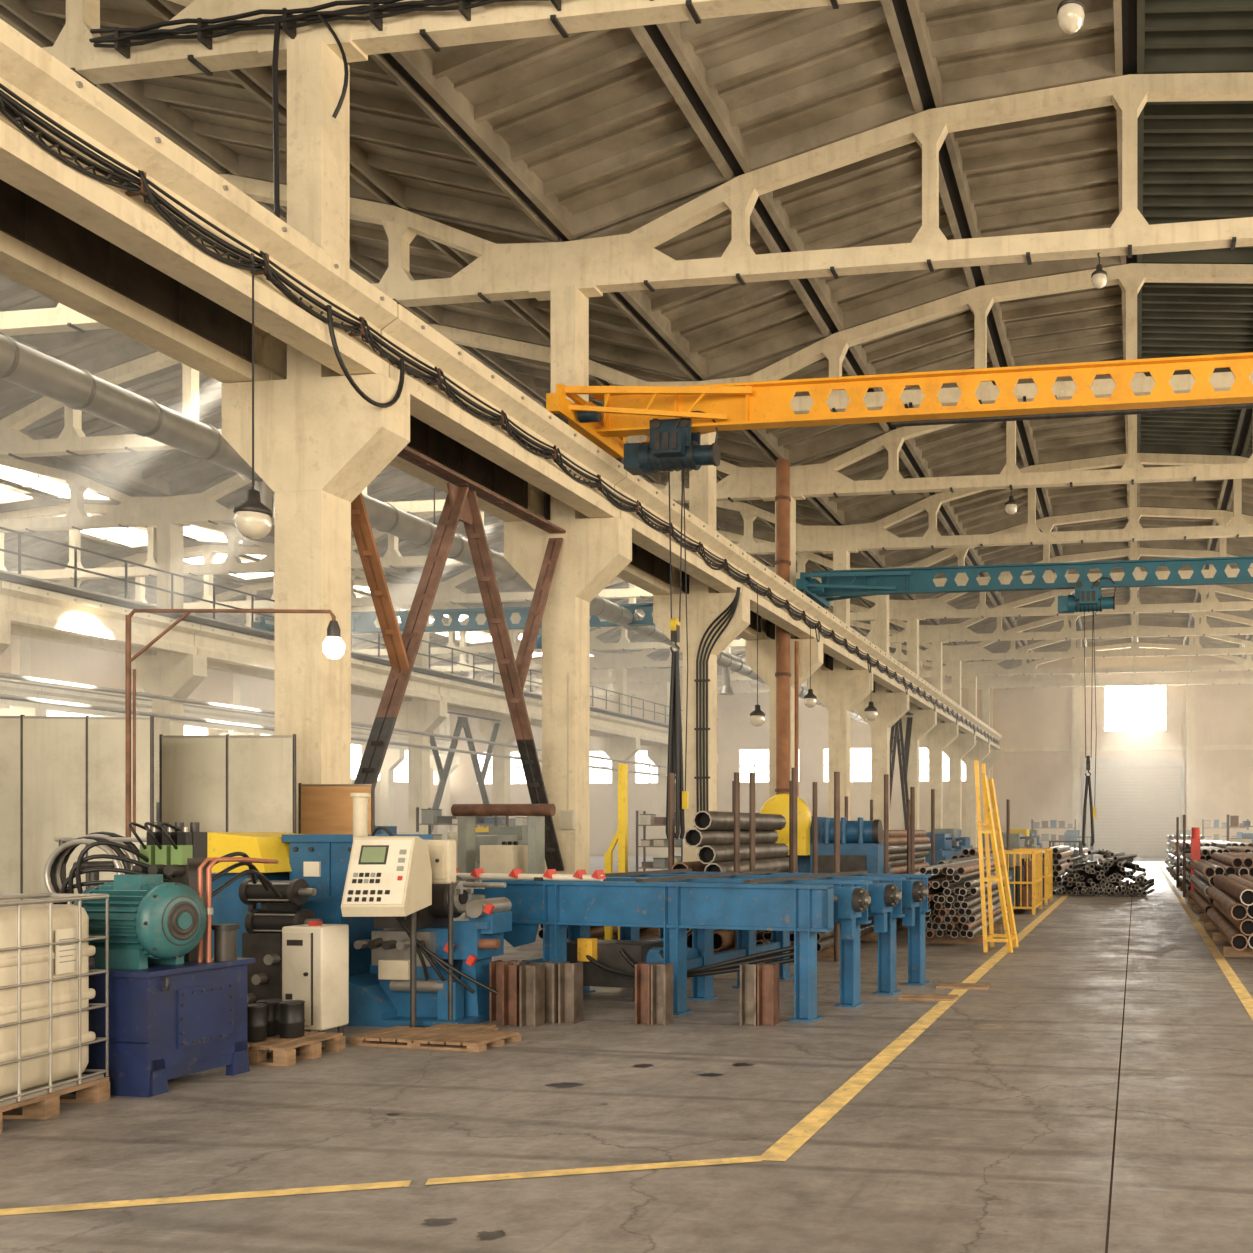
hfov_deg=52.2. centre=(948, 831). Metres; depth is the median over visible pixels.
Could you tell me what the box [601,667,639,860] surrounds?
concrete column
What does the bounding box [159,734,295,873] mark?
screen
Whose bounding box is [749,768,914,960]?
posts
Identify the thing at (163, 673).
concrete column
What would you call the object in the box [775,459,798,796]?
downpipe
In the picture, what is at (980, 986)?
timber offcuts
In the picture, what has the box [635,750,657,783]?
window
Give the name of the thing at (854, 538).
roof truss
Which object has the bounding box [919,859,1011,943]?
pipes
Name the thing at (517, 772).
window
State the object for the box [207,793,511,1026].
machine
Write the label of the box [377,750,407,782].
window
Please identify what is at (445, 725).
concrete column
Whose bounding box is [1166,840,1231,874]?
pipes
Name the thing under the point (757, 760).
window
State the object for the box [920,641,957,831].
concrete column
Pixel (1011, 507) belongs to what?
pendant lamp
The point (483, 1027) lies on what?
wooden pallet
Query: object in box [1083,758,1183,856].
door
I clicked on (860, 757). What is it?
window
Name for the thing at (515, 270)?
roof truss
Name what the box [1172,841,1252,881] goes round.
pipes
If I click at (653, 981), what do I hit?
steel beam offcuts
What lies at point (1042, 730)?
wall
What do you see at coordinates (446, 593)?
roof truss
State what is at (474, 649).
roof truss
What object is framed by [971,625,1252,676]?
roof truss
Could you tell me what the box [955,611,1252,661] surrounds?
roof truss
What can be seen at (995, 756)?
concrete column
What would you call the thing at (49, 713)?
window
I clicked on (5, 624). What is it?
concrete column
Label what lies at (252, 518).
pendant lamp
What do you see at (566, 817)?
junction box
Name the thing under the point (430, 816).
shelving
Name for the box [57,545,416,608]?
roof truss
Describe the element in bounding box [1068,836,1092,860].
cage
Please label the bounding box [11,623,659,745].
girder
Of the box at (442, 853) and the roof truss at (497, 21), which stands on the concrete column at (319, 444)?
the roof truss at (497, 21)
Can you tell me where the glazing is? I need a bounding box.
[0,465,593,657]
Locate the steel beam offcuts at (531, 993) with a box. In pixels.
[490,960,582,1026]
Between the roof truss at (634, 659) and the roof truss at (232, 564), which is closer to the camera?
the roof truss at (232, 564)
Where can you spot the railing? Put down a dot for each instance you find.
(19, 577)
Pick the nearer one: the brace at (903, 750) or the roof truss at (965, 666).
the brace at (903, 750)
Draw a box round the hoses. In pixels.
[44,831,146,962]
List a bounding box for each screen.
[0,715,153,903]
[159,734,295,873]
[298,783,374,833]
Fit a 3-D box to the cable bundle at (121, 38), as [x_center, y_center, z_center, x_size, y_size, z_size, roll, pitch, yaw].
[-0.793,-7.392,12.181,17.704,3.084,0.208,0,0,9]
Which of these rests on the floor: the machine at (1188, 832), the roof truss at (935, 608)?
the machine at (1188, 832)
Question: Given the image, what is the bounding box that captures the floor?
[0,855,1252,1252]
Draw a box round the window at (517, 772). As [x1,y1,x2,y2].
[476,751,526,784]
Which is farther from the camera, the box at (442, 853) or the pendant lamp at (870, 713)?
the pendant lamp at (870, 713)
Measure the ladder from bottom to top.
2.407 m
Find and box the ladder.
[974,760,1018,952]
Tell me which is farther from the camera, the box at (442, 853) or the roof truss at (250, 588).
the roof truss at (250, 588)
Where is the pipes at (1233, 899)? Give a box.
[1204,874,1252,956]
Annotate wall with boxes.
[450,648,1252,856]
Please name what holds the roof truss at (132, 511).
on the concrete column
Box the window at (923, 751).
[919,747,965,781]
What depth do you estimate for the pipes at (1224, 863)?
20.99 m
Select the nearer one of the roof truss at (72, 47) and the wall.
the roof truss at (72, 47)
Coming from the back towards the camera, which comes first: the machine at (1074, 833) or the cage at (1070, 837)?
the machine at (1074, 833)
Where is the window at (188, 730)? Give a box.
[184,726,205,734]
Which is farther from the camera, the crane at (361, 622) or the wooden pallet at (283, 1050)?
the crane at (361, 622)
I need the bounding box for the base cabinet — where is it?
[282,921,348,1044]
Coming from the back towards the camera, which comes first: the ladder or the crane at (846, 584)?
the crane at (846, 584)
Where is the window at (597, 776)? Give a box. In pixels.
[590,750,611,783]
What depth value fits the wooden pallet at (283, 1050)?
8.00 m
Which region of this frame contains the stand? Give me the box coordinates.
[1184,827,1199,897]
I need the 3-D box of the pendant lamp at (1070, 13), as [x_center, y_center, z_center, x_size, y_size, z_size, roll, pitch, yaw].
[1.220,-8.324,12.116,0.286,0.627,0.281,0,0,9]
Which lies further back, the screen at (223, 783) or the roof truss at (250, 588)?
the roof truss at (250, 588)
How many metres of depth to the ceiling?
20.95 m
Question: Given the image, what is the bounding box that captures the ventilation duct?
[0,333,890,728]
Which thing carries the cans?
on the wooden pallet at (283, 1050)
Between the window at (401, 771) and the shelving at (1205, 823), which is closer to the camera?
the shelving at (1205, 823)
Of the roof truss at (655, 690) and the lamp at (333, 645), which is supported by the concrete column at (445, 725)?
the roof truss at (655, 690)
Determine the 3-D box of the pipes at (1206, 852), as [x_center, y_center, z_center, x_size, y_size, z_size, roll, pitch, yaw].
[6.906,0.550,30.498,2.193,1.900,6.585,0,0,9]
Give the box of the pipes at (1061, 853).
[1029,845,1072,885]
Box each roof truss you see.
[0,174,561,336]
[0,324,697,458]
[0,458,163,532]
[0,503,274,580]
[42,0,304,86]
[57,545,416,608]
[164,435,775,526]
[190,579,489,634]
[303,0,875,62]
[351,483,837,569]
[351,605,541,655]
[352,630,618,671]
[417,530,879,604]
[430,641,662,684]
[475,657,682,695]
[508,566,910,630]
[561,72,1252,297]
[590,601,934,650]
[619,621,954,668]
[663,636,970,682]
[698,263,1252,413]
[717,652,984,693]
[790,414,1252,499]
[838,453,1252,552]
[880,507,1252,586]
[911,548,1252,619]
[935,585,1252,642]
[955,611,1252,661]
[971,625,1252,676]
[985,642,1252,688]
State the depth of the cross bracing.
16.16 m
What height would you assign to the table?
1.180 m
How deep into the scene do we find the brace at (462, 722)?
48.71 m
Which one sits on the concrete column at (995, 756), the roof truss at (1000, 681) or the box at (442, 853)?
the roof truss at (1000, 681)
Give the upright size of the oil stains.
0.001 m
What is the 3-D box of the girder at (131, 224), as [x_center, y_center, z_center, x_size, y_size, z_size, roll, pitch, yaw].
[-3.103,-5.410,34.037,0.650,0.960,78.000,0,0,9]
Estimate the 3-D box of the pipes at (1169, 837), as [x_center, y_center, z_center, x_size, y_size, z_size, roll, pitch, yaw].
[10.981,0.821,56.482,1.700,1.358,5.293,0,0,9]
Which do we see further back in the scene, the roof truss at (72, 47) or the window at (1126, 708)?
the window at (1126, 708)
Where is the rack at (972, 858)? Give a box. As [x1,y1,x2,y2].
[931,789,1009,873]
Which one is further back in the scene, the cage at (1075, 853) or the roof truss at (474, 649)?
the roof truss at (474, 649)
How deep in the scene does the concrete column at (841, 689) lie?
36.86 m
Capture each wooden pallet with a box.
[247,1031,345,1065]
[350,1026,520,1051]
[430,1023,498,1030]
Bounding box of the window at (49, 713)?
[10,706,101,716]
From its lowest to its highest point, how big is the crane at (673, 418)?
6.848 m
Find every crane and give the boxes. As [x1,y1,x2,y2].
[254,603,654,648]
[546,352,1252,838]
[796,556,1252,845]
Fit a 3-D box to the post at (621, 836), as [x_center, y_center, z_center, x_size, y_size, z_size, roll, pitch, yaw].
[-4.104,0.325,15.107,0.380,2.350,0.300,0,0,9]
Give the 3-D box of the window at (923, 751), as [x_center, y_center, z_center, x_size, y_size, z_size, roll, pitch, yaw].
[-0.508,-4.200,75.069,4.000,2.200,0.070,0,0,9]
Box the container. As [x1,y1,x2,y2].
[0,892,109,1132]
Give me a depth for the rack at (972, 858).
22.59 m
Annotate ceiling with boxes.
[0,0,1252,677]
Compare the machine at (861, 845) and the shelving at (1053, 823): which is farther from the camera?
the shelving at (1053, 823)
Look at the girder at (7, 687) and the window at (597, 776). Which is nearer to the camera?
the girder at (7, 687)
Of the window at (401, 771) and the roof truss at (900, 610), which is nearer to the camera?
the roof truss at (900, 610)
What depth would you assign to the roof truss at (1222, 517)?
41.76 m
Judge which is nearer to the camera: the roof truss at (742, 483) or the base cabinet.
the base cabinet
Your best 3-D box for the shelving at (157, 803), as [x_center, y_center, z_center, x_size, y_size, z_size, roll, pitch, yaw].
[-19.887,0.400,28.381,2.460,2.200,0.660,0,0,4]
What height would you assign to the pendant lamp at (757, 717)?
2.997 m
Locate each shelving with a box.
[154,802,158,831]
[416,807,508,839]
[475,816,527,827]
[636,811,680,871]
[1031,819,1075,840]
[1202,819,1248,840]
[1227,814,1252,842]
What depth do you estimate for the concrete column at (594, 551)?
19.09 m
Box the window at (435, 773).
[434,754,439,784]
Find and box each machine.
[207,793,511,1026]
[375,826,420,833]
[448,828,488,867]
[465,826,527,917]
[681,839,682,861]
[759,794,890,873]
[925,829,968,865]
[957,829,972,847]
[982,834,997,846]
[1002,829,1038,866]
[1025,830,1041,847]
[1065,830,1079,845]
[1179,830,1190,834]
[1237,830,1252,842]
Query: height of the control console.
1.470 m
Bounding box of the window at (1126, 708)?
[1104,685,1165,730]
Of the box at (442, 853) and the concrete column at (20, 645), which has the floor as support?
the concrete column at (20, 645)
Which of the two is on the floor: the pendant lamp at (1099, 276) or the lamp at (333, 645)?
the lamp at (333, 645)
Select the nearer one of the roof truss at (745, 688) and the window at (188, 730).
the window at (188, 730)
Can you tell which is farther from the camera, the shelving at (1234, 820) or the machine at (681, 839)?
the shelving at (1234, 820)
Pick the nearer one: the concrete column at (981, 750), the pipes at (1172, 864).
the pipes at (1172, 864)
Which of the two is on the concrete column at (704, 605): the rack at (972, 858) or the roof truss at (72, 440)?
the roof truss at (72, 440)
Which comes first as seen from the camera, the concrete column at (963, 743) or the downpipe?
the downpipe
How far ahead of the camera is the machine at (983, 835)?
54.93 m
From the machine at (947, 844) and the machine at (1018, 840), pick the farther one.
the machine at (1018, 840)
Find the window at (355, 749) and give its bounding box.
[351,744,359,778]
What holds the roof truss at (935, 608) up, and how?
on the concrete column at (924, 721)
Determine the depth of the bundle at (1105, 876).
28.68 m
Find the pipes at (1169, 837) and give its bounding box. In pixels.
[1165,835,1204,863]
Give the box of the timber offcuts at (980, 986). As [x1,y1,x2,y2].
[898,983,990,1000]
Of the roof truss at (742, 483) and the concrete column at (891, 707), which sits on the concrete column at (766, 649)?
the roof truss at (742, 483)
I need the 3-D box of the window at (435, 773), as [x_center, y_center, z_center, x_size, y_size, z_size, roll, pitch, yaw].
[-33.313,-4.200,81.120,0.070,2.200,4.600,0,0,9]
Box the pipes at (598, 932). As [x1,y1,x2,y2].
[538,924,659,939]
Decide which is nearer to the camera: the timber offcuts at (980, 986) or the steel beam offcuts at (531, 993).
the steel beam offcuts at (531, 993)
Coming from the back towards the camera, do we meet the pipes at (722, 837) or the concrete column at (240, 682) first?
the concrete column at (240, 682)
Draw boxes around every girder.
[0,19,1001,749]
[0,179,964,733]
[0,578,682,744]
[0,680,457,754]
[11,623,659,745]
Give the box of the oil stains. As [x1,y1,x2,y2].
[387,1063,753,1239]
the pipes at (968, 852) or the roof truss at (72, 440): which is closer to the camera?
the roof truss at (72, 440)
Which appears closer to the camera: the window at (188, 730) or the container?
the container
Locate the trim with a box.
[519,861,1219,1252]
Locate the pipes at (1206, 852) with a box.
[1176,815,1252,896]
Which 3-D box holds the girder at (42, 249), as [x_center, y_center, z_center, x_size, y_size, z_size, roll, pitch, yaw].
[-4.526,-5.410,34.258,0.650,0.960,78.000,0,0,9]
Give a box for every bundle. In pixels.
[0,83,998,744]
[89,0,653,217]
[1053,848,1154,895]
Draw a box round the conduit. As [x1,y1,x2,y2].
[891,396,1252,426]
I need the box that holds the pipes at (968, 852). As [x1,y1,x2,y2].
[951,846,999,858]
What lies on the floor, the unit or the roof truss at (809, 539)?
the unit
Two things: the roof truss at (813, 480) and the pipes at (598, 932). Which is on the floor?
the pipes at (598, 932)
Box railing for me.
[0,526,718,776]
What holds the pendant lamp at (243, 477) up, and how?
hanging from the roof truss at (72, 440)
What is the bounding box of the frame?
[451,804,555,898]
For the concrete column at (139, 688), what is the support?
on the floor
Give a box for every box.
[424,840,455,1019]
[559,673,574,828]
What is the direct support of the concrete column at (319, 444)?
on the floor
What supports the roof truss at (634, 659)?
on the concrete column at (963, 743)
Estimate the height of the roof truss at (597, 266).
2.580 m
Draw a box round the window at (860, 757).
[823,747,870,782]
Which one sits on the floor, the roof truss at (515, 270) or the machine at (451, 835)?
the machine at (451, 835)
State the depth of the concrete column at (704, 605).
25.02 m
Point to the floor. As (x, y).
(992, 1131)
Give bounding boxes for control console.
[341,836,431,1027]
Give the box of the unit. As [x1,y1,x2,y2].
[53,822,281,1096]
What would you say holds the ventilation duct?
hanging from the roof truss at (809, 539)
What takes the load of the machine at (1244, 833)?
on the floor
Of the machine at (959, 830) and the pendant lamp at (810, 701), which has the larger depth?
the machine at (959, 830)
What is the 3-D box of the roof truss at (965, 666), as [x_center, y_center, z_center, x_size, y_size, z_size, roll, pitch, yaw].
[-7.555,-9.870,68.121,17.800,2.580,0.320,0,0,9]
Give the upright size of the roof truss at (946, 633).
2.580 m
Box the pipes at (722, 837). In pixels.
[668,772,790,952]
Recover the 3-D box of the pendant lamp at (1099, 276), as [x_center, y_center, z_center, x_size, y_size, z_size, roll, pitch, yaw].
[2.238,-8.369,18.030,0.245,0.537,0.241,0,0,9]
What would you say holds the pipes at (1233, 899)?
on the floor
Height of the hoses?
1.504 m
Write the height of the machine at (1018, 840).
1.600 m
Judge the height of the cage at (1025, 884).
1.150 m
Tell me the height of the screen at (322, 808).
1.970 m
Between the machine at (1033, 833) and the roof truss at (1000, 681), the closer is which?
the machine at (1033, 833)
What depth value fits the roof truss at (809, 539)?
37.44 m
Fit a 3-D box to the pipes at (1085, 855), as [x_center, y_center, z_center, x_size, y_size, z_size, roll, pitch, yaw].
[5.133,1.082,48.783,1.100,0.836,5.229,0,0,9]
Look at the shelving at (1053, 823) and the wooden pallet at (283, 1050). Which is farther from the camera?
the shelving at (1053, 823)
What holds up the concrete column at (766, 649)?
on the floor
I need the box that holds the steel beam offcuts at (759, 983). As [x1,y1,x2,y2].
[740,963,778,1025]
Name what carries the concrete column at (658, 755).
on the floor
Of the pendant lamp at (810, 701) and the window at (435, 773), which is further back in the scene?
the window at (435, 773)
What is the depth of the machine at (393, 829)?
20.88 m
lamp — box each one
[125,609,344,866]
[233,252,272,538]
[238,473,249,479]
[750,583,764,726]
[804,621,816,707]
[864,658,877,720]
[1005,488,1017,513]
[1057,0,1084,33]
[1091,253,1107,288]
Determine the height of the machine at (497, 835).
1.600 m
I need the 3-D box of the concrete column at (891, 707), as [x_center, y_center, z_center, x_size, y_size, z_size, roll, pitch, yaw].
[-2.397,-3.550,43.035,1.920,10.100,0.620,0,0,9]
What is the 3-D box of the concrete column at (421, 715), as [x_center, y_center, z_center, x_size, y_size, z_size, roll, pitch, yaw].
[-19.986,-3.550,45.761,1.920,10.100,0.620,0,0,9]
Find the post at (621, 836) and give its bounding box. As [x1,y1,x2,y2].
[605,764,627,939]
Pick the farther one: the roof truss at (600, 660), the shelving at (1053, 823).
the shelving at (1053, 823)
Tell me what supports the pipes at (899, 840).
on the floor
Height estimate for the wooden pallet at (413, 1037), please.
0.063 m
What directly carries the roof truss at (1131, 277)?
on the concrete column at (704, 605)
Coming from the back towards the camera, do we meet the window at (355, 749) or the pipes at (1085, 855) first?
the window at (355, 749)
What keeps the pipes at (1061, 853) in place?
on the floor
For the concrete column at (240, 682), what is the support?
on the floor
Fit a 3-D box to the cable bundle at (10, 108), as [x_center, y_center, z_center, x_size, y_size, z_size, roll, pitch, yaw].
[-2.836,-4.957,34.418,0.252,0.887,75.376,0,0,9]
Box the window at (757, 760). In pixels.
[739,748,799,782]
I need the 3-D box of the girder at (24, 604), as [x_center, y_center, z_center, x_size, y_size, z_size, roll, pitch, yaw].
[-20.693,-5.410,36.763,0.650,0.960,78.000,0,0,9]
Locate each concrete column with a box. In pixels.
[0,618,10,654]
[0,634,46,715]
[132,522,206,821]
[136,682,150,699]
[219,673,260,734]
[222,38,409,833]
[380,748,404,825]
[396,618,446,833]
[430,713,459,839]
[478,631,515,818]
[504,285,631,926]
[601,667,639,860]
[647,682,669,857]
[653,432,749,861]
[745,495,822,797]
[808,549,872,820]
[854,595,908,829]
[894,618,936,829]
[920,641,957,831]
[943,660,975,836]
[962,675,989,847]
[979,688,1001,829]
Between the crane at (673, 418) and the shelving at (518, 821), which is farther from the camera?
the shelving at (518, 821)
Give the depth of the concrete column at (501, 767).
51.46 m
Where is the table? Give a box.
[456,868,930,1021]
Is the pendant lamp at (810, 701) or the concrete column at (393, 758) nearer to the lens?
the pendant lamp at (810, 701)
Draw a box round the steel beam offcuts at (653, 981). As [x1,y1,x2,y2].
[635,962,672,1024]
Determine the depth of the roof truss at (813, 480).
30.34 m
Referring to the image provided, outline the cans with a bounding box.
[247,999,304,1041]
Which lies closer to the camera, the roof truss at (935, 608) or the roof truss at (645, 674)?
the roof truss at (935, 608)
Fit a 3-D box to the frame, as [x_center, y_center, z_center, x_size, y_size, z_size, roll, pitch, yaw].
[-5.097,0.591,13.793,1.700,1.818,0.500,0,0,9]
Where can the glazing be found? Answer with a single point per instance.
(132, 537)
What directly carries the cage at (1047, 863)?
on the floor
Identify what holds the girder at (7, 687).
on the concrete column at (393, 758)
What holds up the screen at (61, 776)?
on the floor
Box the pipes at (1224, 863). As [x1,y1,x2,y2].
[1188,852,1252,920]
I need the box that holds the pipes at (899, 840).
[845,796,930,873]
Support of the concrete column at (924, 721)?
on the floor
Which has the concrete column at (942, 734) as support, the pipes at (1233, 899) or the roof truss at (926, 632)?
the roof truss at (926, 632)
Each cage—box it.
[994,850,1041,914]
[1013,848,1052,904]
[1049,841,1082,869]
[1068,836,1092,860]
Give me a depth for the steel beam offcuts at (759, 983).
9.44 m
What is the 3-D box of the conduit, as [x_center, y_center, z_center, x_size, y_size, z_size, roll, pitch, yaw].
[5.358,-8.415,23.471,13.200,0.470,0.170,0,0,9]
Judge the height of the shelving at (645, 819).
2.200 m
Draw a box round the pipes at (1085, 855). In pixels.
[1070,848,1090,868]
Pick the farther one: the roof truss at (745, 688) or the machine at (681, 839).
the roof truss at (745, 688)
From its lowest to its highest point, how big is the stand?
1.600 m
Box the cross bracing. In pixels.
[351,446,565,870]

